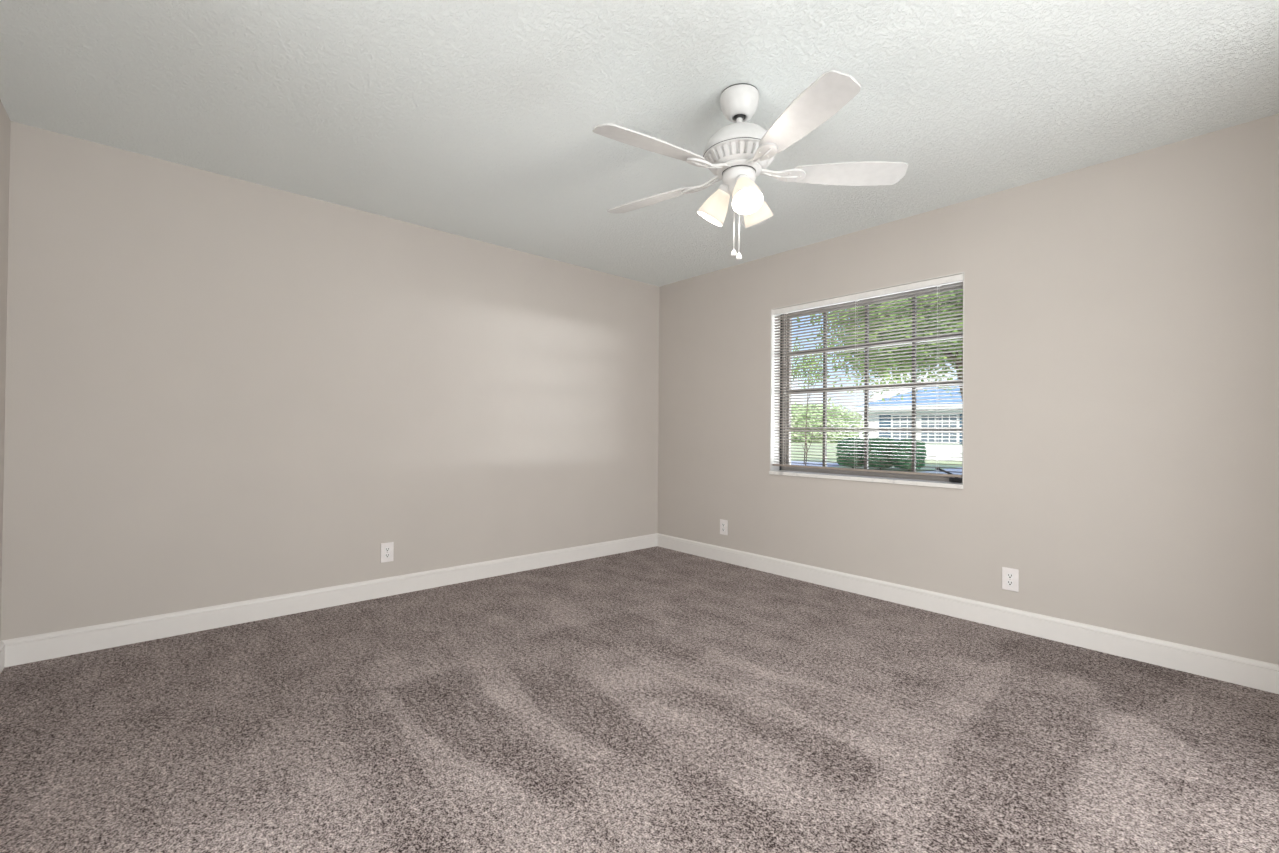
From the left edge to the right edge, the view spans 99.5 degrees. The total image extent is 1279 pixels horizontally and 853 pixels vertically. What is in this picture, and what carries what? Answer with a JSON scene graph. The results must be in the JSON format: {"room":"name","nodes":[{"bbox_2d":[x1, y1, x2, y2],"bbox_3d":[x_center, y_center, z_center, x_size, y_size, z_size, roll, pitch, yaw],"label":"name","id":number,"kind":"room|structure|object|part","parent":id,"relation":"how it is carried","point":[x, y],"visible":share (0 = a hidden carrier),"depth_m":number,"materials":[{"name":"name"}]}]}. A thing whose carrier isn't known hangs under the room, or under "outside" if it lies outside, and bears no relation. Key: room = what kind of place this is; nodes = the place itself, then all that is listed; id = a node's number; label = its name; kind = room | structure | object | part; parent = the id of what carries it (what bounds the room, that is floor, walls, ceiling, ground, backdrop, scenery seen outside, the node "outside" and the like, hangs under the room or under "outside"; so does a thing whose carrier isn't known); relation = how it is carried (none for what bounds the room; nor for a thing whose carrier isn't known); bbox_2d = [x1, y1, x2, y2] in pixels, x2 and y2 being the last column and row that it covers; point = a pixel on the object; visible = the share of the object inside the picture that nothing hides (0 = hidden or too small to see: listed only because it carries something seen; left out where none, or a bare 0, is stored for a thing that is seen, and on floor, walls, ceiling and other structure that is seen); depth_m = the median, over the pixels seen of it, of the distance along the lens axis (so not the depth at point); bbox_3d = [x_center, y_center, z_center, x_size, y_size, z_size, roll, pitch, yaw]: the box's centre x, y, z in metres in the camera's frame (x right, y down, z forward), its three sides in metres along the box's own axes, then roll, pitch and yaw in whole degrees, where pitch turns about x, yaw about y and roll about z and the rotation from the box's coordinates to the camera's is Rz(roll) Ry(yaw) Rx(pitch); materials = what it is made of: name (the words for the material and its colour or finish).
{"room":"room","nodes":[
{"label":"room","id":0,"kind":"room"},
{"bbox_2d":[0,100,10,640],"bbox_3d":[-1.525,-0.078,0.798,0.200,2.590,4.150,1,-1,-42],"label":"wall","id":1,"kind":"structure","parent":0,"point":[5,123],"depth_m":2.37,"materials":[{"name":"paint"}]},
{"bbox_2d":[0,641,4,673],"bbox_3d":[-2.169,1.010,1.663,0.015,0.118,2.000,1,-1,-42],"label":"baseboard","id":2,"kind":"structure","parent":1,"relation":"attached to","point":[2,647],"depth_m":2.37,"materials":[{"name":"white wood"}]},
{"bbox_2d":[1,121,659,639],"bbox_3d":[-1.468,-0.051,3.763,4.230,2.590,0.200,1,-1,-42],"label":"wall","id":3,"kind":"structure","parent":0,"point":[220,389],"depth_m":3.08,"materials":[{"name":"paint"}]},
{"bbox_2d":[1,533,656,666],"bbox_3d":[-1.331,1.036,3.739,4.030,0.118,0.015,1,-1,-42],"label":"baseboard","id":4,"kind":"structure","parent":3,"relation":"attached to","point":[34,648],"depth_m":3.07,"materials":[{"name":"white wood"}]},
{"bbox_2d":[381,542,393,562],"bbox_3d":[-1.624,0.810,3.483,0.078,0.124,0.009,1,-1,-42],"label":"wall outlet","id":5,"kind":"object","parent":3,"relation":"attached to","point":[387,549],"visible":1,"depth_m":3.48,"materials":[{"name":"white plastic"}]},
{"bbox_2d":[0,546,1278,852],"bbox_3d":[0.044,1.093,2.195,4.030,0.001,4.150,1,-1,-42],"label":"floor","id":6,"kind":"structure","parent":0,"point":[657,699],"depth_m":1.91,"materials":[{"name":"carpet"}]},
{"bbox_2d":[0,0,1278,286],"bbox_3d":[0.066,-1.446,2.218,4.430,0.200,4.550,1,-1,-42],"label":"ceiling","id":7,"kind":"structure","parent":0,"point":[473,119],"depth_m":2.19,"materials":[{"name":"white paint"}]},
{"bbox_2d":[592,70,907,259],"bbox_3d":[0.363,-1.004,2.180,1.258,0.680,1.275,1,-1,-42],"label":"ceiling fan","id":8,"kind":"object","parent":7,"relation":"hanging from","point":[740,151],"visible":1,"depth_m":2.12,"materials":[{"name":"white"}]},
{"bbox_3d":[0.046,-1.008,1.937,0.465,0.038,0.132,-2,1,-35],"label":"fan blade","id":9,"kind":"part","parent":8,"relation":"part of","materials":[{"name":"white wood"}]},
{"bbox_3d":[0.051,-1.023,2.451,0.465,0.038,0.132,0,-1,37],"label":"fan blade","id":10,"kind":"part","parent":8,"relation":"part of","materials":[{"name":"white wood"}]},
{"bbox_3d":[0.300,-0.901,2.229,0.119,0.150,0.135,1,-1,-42],"label":"lamp shade","id":11,"kind":"part","parent":8,"relation":"part of","materials":[{"name":"white glass"}]},
{"bbox_3d":[0.409,-0.926,2.105,0.053,0.084,0.060,1,-1,-42],"label":"light bulb","id":12,"kind":"part","parent":8,"relation":"part of","materials":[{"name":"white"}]},
{"bbox_3d":[0.409,-0.902,2.078,0.122,0.150,0.130,1,-1,-42],"label":"lamp shade","id":13,"kind":"part","parent":8,"relation":"part of","materials":[{"name":"white glass"}]},
{"bbox_3d":[0.542,-1.043,2.604,0.132,0.038,0.465,0,3,19],"label":"fan blade","id":14,"kind":"part","parent":8,"relation":"part of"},
{"bbox_3d":[0.488,-0.900,2.248,0.138,0.150,0.121,1,-1,-42],"label":"lamp shade","id":15,"kind":"part","parent":8,"relation":"part of","materials":[{"name":"white glass"}]},
{"bbox_3d":[0.533,-1.011,1.773,0.132,0.038,0.465,1,1,-17],"label":"fan blade","id":16,"kind":"part","parent":8,"relation":"part of","materials":[{"name":"white wood"}]},
{"bbox_3d":[0.840,-1.020,2.185,0.465,0.038,0.132,0,-1,1],"label":"fan blade","id":17,"kind":"part","parent":8,"relation":"part of","materials":[{"name":"white wood"}]},
{"bbox_2d":[803,432,812,465],"bbox_3d":[6.132,0.739,19.760,0.059,1.474,0.460,1,-1,-42],"label":"bare sapling","id":18,"kind":"object","parent":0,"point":[804,432],"visible":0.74,"depth_m":19.76,"materials":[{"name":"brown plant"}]},
{"bbox_2d":[791,340,829,462],"bbox_3d":[6.418,-0.942,20.726,1.761,4.857,1.929,1,-1,-42],"label":"young tree","id":19,"kind":"object","parent":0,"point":[800,340],"visible":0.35,"depth_m":20.47,"materials":[{"name":"green plant"}]},
{"bbox_2d":[657,114,1278,664],"bbox_3d":[1.633,-0.025,3.612,0.200,2.590,4.550,1,-1,-42],"label":"wall","id":20,"kind":"structure","parent":0,"point":[1121,315],"depth_m":2.80,"materials":[{"name":"paint"}]},
{"bbox_2d":[720,519,727,534],"bbox_3d":[0.698,0.836,4.489,0.009,0.124,0.078,1,-1,-42],"label":"wall outlet","id":21,"kind":"object","parent":20,"relation":"attached to","point":[723,523],"visible":1,"depth_m":4.48,"materials":[{"name":"white plastic"}]},
{"bbox_2d":[769,272,963,488],"bbox_3d":[1.522,-0.270,3.728,0.209,1.273,1.340,1,-1,-42],"label":"window","id":22,"kind":"structure","parent":20,"relation":"in","point":[892,478],"depth_m":3.77,"materials":[{"name":"glass"}]},
{"bbox_3d":[1.496,0.354,3.704,0.154,0.026,1.338,1,-1,-42],"label":"sill","id":23,"kind":"part","parent":22,"relation":"part of","materials":[{"name":"stone"}]},
{"bbox_2d":[772,273,962,476],"bbox_3d":[1.472,-0.299,3.683,0.042,1.201,1.324,1,-1,-42],"label":"window blind","id":24,"kind":"object","parent":22,"relation":"attached to","point":[937,282],"visible":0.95,"depth_m":3.59,"materials":[{"name":"white plastic"}]},
{"bbox_3d":[1.102,-0.285,4.097,0.030,1.150,0.002,1,-1,-42],"label":"ladder cord","id":25,"kind":"part","parent":24,"relation":"part of","materials":[{"name":"white fabric"}]},
{"bbox_3d":[1.473,-0.286,3.681,0.030,1.150,0.002,1,-1,-42],"label":"ladder cord","id":26,"kind":"part","parent":24,"relation":"part of","materials":[{"name":"white fabric"}]},
{"bbox_3d":[1.466,0.293,3.678,0.028,0.015,1.312,1,-1,-42],"label":"rail","id":27,"kind":"part","parent":24,"relation":"part of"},
{"bbox_3d":[1.817,-0.286,3.295,0.030,1.150,0.002,1,-1,-42],"label":"ladder cord","id":28,"kind":"part","parent":24,"relation":"part of","materials":[{"name":"white fabric"}]},
{"bbox_3d":[1.578,0.171,3.769,0.032,0.294,1.259,1,-1,-42],"label":"sash","id":29,"kind":"part","parent":22,"relation":"part of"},
{"bbox_3d":[1.586,-0.717,3.777,0.032,0.302,1.259,1,-1,-42],"label":"sash","id":30,"kind":"part","parent":22,"relation":"part of","materials":[{"name":"clear glass"}]},
{"bbox_3d":[1.584,-0.417,3.774,0.032,0.294,1.259,1,-1,-42],"label":"sash","id":31,"kind":"part","parent":22,"relation":"part of","materials":[{"name":"clear glass"}]},
{"bbox_3d":[1.581,-0.123,3.772,0.032,0.290,1.259,1,-1,-42],"label":"sash","id":32,"kind":"part","parent":22,"relation":"part of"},
{"bbox_2d":[657,533,1278,693],"bbox_3d":[1.543,1.059,3.531,0.015,0.118,4.150,1,-1,-42],"label":"baseboard","id":33,"kind":"structure","parent":20,"relation":"attached to","point":[1247,672],"depth_m":2.92,"materials":[{"name":"white wood"}]},
{"bbox_2d":[1002,567,1018,591],"bbox_3d":[2.042,0.842,2.980,0.009,0.124,0.078,1,-1,-42],"label":"wall outlet","id":34,"kind":"object","parent":20,"relation":"attached to","point":[1010,576],"visible":1,"depth_m":2.98,"materials":[{"name":"white plastic"}]},
{"bbox_2d":[1006,580,1013,585],"bbox_3d":[2.039,0.861,2.978,0.002,0.027,0.034,1,-1,-42],"label":"receptacle","id":35,"kind":"object","parent":34,"relation":"attached to","point":[1008,582],"depth_m":2.98,"materials":[{"name":"white plastic"}]},
{"bbox_2d":[1006,573,1013,578],"bbox_3d":[2.039,0.822,2.978,0.002,0.027,0.034,1,-1,-42],"label":"receptacle","id":36,"kind":"object","parent":34,"relation":"attached to","point":[1008,575],"depth_m":2.98,"materials":[{"name":"white plastic"}]},
{"label":"outside","id":37,"kind":"structure","parent":0,"visible":0},
{"bbox_2d":[921,467,961,474],"bbox_3d":[12.631,1.539,18.600,10.200,0.125,2.800,1,-1,-42],"label":"driveway","id":38,"kind":"structure","parent":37,"point":[954,470],"depth_m":17.25,"materials":[{"name":"concrete"}]},
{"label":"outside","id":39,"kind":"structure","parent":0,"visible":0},
{"bbox_2d":[791,439,961,471],"bbox_3d":[34.653,2.069,49.204,109.790,0.200,120.000,1,-1,-42],"label":"ground","id":40,"kind":"structure","parent":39,"point":[815,447],"depth_m":25.66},
{"bbox_2d":[791,402,812,441],"bbox_3d":[19.803,-0.619,76.153,5.420,5.929,12.229,1,-1,-42],"label":"tree","id":41,"kind":"object","parent":40,"relation":"on","point":[794,402],"visible":0.02,"depth_m":74.32,"materials":[{"name":"green plant"}]},
{"bbox_2d":[789,402,863,442],"bbox_3d":[21.270,-0.324,65.500,5.501,5.307,12.169,1,-1,-42],"label":"tree","id":42,"kind":"object","parent":40,"relation":"on","point":[819,437],"visible":0.48,"depth_m":63.66,"materials":[{"name":"green plant"}]},
{"bbox_2d":[835,438,863,467],"bbox_3d":[7.444,0.927,18.866,1.561,1.102,0.859,1,-1,-42],"label":"shrub","id":43,"kind":"object","parent":40,"relation":"on","point":[851,446],"visible":0.7,"depth_m":18.47,"materials":[{"name":"green plant"}]},
{"bbox_2d":[863,436,894,469],"bbox_3d":[8.183,0.902,18.357,1.528,1.156,0.852,1,-1,-42],"label":"shrub","id":44,"kind":"object","parent":40,"relation":"on","point":[870,439],"visible":0.64,"depth_m":17.94,"materials":[{"name":"green plant"}]},
{"bbox_2d":[796,289,962,402],"bbox_3d":[7.983,-2.372,14.318,6.161,7.707,8.969,1,-1,-33],"label":"shade tree","id":45,"kind":"object","parent":40,"relation":"on","point":[953,360],"visible":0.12,"depth_m":14.21,"materials":[{"name":"green plant"}]},
{"bbox_2d":[851,379,961,460],"bbox_3d":[19.918,-0.621,25.765,9.940,4.600,15.540,1,-1,-42],"label":"house","id":46,"kind":"structure","parent":40,"relation":"on","point":[956,389],"depth_m":25.98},
{"bbox_2d":[879,415,890,437],"bbox_3d":[12.422,0.118,27.389,0.050,1.380,0.560,1,-1,-42],"label":"shutter","id":47,"kind":"object","parent":46,"relation":"hanging from","point":[884,419],"depth_m":27.39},
{"bbox_2d":[959,414,961,443],"bbox_3d":[14.857,0.115,24.657,0.050,1.380,0.480,1,-1,-42],"label":"shutter","id":48,"kind":"object","parent":46,"relation":"hanging from","point":[960,422],"depth_m":24.80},
{"bbox_2d":[891,439,926,470],"bbox_3d":[8.890,0.939,17.841,1.547,1.084,0.856,1,-1,-42],"label":"shrub","id":49,"kind":"object","parent":40,"relation":"on","point":[899,443],"visible":0.57,"depth_m":17.51,"materials":[{"name":"green plant"}]},
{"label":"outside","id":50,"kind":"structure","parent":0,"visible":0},
{"bbox_2d":[791,461,838,466],"bbox_3d":[-14.388,1.529,43.212,5.000,0.110,63.700,1,-1,-42],"label":"street","id":51,"kind":"structure","parent":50,"point":[794,462],"depth_m":21.31,"materials":[{"name":"grey asphalt"}]}
]}

